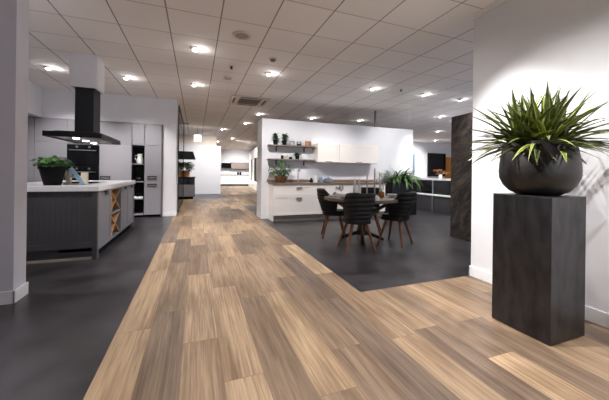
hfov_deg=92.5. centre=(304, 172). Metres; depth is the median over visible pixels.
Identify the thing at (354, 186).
bottle
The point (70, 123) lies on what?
tall cabinet
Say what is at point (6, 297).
baseboard
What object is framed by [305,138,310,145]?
storage jar
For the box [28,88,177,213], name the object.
wall
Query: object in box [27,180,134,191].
island countertop
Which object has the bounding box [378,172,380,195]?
candlestick
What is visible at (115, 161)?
tall cabinet
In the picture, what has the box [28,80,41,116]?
wall
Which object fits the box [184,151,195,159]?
hood
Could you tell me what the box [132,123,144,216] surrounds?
open shelf unit
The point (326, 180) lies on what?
casserole
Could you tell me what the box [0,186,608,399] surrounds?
floor
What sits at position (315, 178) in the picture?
canister
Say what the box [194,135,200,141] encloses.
pendant lamp
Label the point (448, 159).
banner
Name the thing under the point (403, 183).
planter
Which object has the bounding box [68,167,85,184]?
cookbook
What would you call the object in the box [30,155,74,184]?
potted plant
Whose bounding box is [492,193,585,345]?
plinth
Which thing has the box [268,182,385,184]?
countertop
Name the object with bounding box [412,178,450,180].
countertop
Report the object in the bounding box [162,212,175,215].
baseboard
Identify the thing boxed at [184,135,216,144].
wall
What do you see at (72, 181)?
cooktop
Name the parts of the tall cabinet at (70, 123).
door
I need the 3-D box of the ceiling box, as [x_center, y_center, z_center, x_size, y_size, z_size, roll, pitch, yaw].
[-3.583,-1.623,4.820,0.355,0.533,0.430,1,0,-20]
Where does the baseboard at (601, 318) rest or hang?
attached to the wall at (519, 45)
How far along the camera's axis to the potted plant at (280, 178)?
7.09 m
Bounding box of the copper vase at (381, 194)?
[378,192,384,197]
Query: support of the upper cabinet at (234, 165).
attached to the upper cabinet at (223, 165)
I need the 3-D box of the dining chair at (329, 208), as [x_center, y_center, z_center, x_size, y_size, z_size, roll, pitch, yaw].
[0.486,0.739,5.354,0.535,0.881,0.476,1,0,1]
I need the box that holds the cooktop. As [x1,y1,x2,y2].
[62,181,100,182]
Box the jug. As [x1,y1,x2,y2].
[135,154,142,163]
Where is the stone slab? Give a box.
[450,112,472,241]
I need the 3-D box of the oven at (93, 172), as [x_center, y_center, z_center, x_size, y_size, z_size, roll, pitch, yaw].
[-5.262,0.153,7.028,0.623,0.580,0.556,1,0,-20]
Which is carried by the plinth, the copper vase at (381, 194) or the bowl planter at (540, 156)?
the bowl planter at (540, 156)
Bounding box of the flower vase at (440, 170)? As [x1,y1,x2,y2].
[434,169,448,178]
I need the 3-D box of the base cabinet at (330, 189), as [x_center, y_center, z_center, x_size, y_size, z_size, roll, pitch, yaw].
[0.760,0.744,7.657,0.929,0.868,0.487,1,0,-20]
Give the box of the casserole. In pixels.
[323,177,333,182]
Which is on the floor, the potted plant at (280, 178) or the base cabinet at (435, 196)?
the base cabinet at (435, 196)
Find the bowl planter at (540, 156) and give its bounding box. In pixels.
[458,81,608,195]
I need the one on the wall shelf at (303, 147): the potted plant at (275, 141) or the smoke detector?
the potted plant at (275, 141)
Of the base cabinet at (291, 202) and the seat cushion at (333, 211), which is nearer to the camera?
the seat cushion at (333, 211)
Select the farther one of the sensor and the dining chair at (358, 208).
the sensor
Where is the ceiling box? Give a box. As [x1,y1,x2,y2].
[69,52,104,94]
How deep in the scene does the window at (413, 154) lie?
16.69 m
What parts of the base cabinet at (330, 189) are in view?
drawer, drawer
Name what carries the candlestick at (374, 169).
on the dining table
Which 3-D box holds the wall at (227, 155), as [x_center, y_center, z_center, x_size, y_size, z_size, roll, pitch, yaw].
[-3.530,-0.383,25.229,21.000,3.014,0.250,1,0,-20]
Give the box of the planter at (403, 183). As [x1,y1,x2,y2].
[381,161,424,214]
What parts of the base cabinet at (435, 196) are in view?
post, glass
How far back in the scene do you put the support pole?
8.54 m
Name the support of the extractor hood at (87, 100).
attached to the ceiling box
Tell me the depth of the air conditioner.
7.48 m
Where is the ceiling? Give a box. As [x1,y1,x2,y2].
[28,0,496,149]
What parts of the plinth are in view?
plate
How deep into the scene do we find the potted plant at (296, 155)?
7.39 m
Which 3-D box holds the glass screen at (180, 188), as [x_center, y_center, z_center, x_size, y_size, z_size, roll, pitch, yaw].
[-4.194,-0.391,9.918,0.040,3.014,3.680,1,0,-20]
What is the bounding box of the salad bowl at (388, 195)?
[387,194,396,197]
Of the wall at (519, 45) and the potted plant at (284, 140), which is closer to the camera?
the wall at (519, 45)
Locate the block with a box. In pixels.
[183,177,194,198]
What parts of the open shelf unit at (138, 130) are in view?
door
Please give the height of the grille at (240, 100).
0.012 m
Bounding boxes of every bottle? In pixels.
[353,179,356,192]
[357,179,360,192]
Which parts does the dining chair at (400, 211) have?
leg, leg, seat, leg, backrest, leg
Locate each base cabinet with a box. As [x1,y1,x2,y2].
[221,175,248,185]
[274,185,320,220]
[320,185,352,218]
[353,184,384,215]
[412,178,450,214]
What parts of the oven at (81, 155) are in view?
control panel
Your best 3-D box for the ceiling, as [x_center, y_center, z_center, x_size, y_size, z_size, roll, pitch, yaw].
[1.160,-1.882,12.697,21.000,0.100,31.000,1,0,-20]
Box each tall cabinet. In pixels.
[27,117,34,181]
[34,117,66,181]
[67,119,99,166]
[99,121,131,179]
[144,124,161,216]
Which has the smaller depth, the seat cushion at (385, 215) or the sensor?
the seat cushion at (385, 215)
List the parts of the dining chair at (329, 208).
leg, backrest, seat, leg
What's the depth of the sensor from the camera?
5.64 m
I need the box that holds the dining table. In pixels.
[324,194,397,244]
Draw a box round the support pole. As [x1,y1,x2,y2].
[374,110,375,126]
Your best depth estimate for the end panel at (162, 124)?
7.38 m
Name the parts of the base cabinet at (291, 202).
drawer, drawer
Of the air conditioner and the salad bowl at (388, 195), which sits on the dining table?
the salad bowl at (388, 195)
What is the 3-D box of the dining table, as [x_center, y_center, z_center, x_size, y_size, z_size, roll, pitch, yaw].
[1.014,0.802,5.099,1.340,0.752,1.340,1,0,-20]
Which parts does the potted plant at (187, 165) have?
pot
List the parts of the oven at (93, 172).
control panel, oven door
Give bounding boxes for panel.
[161,124,162,216]
[268,184,273,221]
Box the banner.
[445,157,450,178]
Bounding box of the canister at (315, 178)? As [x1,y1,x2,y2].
[313,176,317,182]
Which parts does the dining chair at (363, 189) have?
backrest, leg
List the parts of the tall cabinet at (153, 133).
door, door, door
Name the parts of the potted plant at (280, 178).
pot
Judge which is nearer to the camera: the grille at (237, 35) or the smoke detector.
the grille at (237, 35)
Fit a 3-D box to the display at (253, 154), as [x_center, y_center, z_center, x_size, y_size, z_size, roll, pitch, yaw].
[-3.371,-0.234,20.686,0.600,2.720,6.800,1,0,-15]
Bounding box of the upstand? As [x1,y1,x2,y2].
[267,179,376,181]
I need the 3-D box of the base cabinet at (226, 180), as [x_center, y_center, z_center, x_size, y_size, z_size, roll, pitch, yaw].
[-4.742,0.684,24.222,4.350,0.850,0.700,1,0,-20]
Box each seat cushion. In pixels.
[331,209,342,213]
[382,212,390,217]
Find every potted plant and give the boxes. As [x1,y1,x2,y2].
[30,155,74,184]
[184,162,194,176]
[269,161,294,182]
[272,133,278,144]
[281,133,288,144]
[294,152,301,158]
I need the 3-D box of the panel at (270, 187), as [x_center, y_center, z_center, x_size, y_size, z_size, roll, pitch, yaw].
[-0.817,0.724,7.084,0.023,0.868,0.459,1,0,-20]
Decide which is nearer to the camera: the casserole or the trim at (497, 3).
the trim at (497, 3)
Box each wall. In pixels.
[0,0,28,291]
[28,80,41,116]
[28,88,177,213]
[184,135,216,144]
[184,144,220,193]
[221,149,251,174]
[413,142,450,177]
[471,0,608,312]
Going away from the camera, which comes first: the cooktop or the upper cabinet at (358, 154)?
the cooktop
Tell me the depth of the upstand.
7.63 m
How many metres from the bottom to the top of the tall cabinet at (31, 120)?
2.330 m
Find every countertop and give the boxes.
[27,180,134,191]
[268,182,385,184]
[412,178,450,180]
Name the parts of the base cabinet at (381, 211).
drawer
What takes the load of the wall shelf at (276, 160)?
attached to the wall partition at (395, 146)
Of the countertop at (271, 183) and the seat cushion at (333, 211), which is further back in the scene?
the countertop at (271, 183)
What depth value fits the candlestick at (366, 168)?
5.23 m
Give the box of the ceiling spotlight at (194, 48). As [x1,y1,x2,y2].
[190,46,199,51]
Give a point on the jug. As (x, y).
(139, 160)
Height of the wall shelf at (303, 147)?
0.150 m
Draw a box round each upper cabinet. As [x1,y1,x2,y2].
[221,163,230,167]
[231,162,248,168]
[313,143,338,162]
[339,144,377,163]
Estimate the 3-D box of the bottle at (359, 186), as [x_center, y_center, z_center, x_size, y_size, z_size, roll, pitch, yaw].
[1.000,0.269,5.326,0.068,0.312,0.068,1,0,-20]
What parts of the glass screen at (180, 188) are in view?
post, pane, pane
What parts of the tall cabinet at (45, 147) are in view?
door, door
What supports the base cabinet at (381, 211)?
on the floor
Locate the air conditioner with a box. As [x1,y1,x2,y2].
[228,95,270,106]
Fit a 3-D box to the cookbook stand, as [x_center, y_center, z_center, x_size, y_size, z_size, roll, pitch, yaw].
[-3.244,0.076,4.146,0.280,0.190,0.100,1,0,-6]
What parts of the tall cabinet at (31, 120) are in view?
door, door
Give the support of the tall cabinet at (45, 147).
on the floor
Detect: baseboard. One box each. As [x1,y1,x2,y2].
[0,282,28,304]
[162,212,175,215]
[469,265,608,328]
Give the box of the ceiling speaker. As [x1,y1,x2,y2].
[232,31,250,39]
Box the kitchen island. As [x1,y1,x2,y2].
[26,180,134,263]
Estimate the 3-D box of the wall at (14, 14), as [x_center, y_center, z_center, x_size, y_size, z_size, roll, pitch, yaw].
[-3.686,-0.385,2.200,2.430,3.014,0.200,1,0,-20]
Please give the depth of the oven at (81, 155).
6.81 m
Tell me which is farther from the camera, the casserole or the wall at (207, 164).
the wall at (207, 164)
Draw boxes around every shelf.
[267,144,315,151]
[267,158,315,165]
[417,193,450,197]
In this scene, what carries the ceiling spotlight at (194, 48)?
attached to the ceiling
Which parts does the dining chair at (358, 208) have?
leg, leg, seat, backrest, leg, leg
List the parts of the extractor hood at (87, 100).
filter panel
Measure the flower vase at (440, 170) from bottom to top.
0.300 m
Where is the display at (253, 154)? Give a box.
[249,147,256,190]
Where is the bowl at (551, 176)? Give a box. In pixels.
[498,140,582,195]
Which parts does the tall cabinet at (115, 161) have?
door, door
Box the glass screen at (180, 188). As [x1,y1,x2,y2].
[177,105,183,211]
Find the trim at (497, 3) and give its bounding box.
[472,0,508,19]
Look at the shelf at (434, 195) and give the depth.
8.91 m
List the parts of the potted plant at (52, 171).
pot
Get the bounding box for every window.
[413,154,414,173]
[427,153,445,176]
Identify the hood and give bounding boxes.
[42,87,120,144]
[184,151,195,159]
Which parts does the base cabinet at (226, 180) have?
drawer, drawer, drawer, drawer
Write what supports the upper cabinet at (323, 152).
attached to the wall partition at (395, 146)
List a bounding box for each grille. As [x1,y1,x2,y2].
[235,33,248,38]
[237,98,260,104]
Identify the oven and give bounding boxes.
[67,144,98,166]
[67,166,98,179]
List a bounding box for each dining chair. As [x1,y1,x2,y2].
[317,188,346,238]
[338,193,375,252]
[356,187,381,234]
[377,192,416,247]
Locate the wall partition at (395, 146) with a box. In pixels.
[256,118,412,218]
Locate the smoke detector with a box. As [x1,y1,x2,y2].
[269,57,276,61]
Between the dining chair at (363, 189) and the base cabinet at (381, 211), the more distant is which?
the base cabinet at (381, 211)
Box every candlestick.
[366,168,367,192]
[374,169,376,197]
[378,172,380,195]
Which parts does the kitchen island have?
panel, corner post, post, door, rack frame, door, door, panel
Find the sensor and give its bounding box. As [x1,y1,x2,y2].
[223,75,232,79]
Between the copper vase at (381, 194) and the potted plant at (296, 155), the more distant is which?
the potted plant at (296, 155)
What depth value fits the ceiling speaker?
3.91 m
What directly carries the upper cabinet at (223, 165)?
attached to the wall at (227, 155)
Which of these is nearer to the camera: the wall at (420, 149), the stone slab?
the stone slab
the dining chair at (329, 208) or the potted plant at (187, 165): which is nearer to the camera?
the dining chair at (329, 208)
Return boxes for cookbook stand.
[64,171,88,184]
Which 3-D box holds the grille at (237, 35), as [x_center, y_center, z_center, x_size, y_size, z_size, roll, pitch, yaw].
[-0.844,-1.846,3.933,0.180,0.012,0.180,1,0,-20]
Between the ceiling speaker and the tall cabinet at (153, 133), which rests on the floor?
the tall cabinet at (153, 133)
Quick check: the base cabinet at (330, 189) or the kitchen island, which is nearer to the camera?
the kitchen island
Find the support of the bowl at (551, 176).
attached to the bowl planter at (540, 156)
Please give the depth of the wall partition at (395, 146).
7.83 m
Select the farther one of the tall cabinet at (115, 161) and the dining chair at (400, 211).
the tall cabinet at (115, 161)
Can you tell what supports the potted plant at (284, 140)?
on the wall shelf at (303, 147)

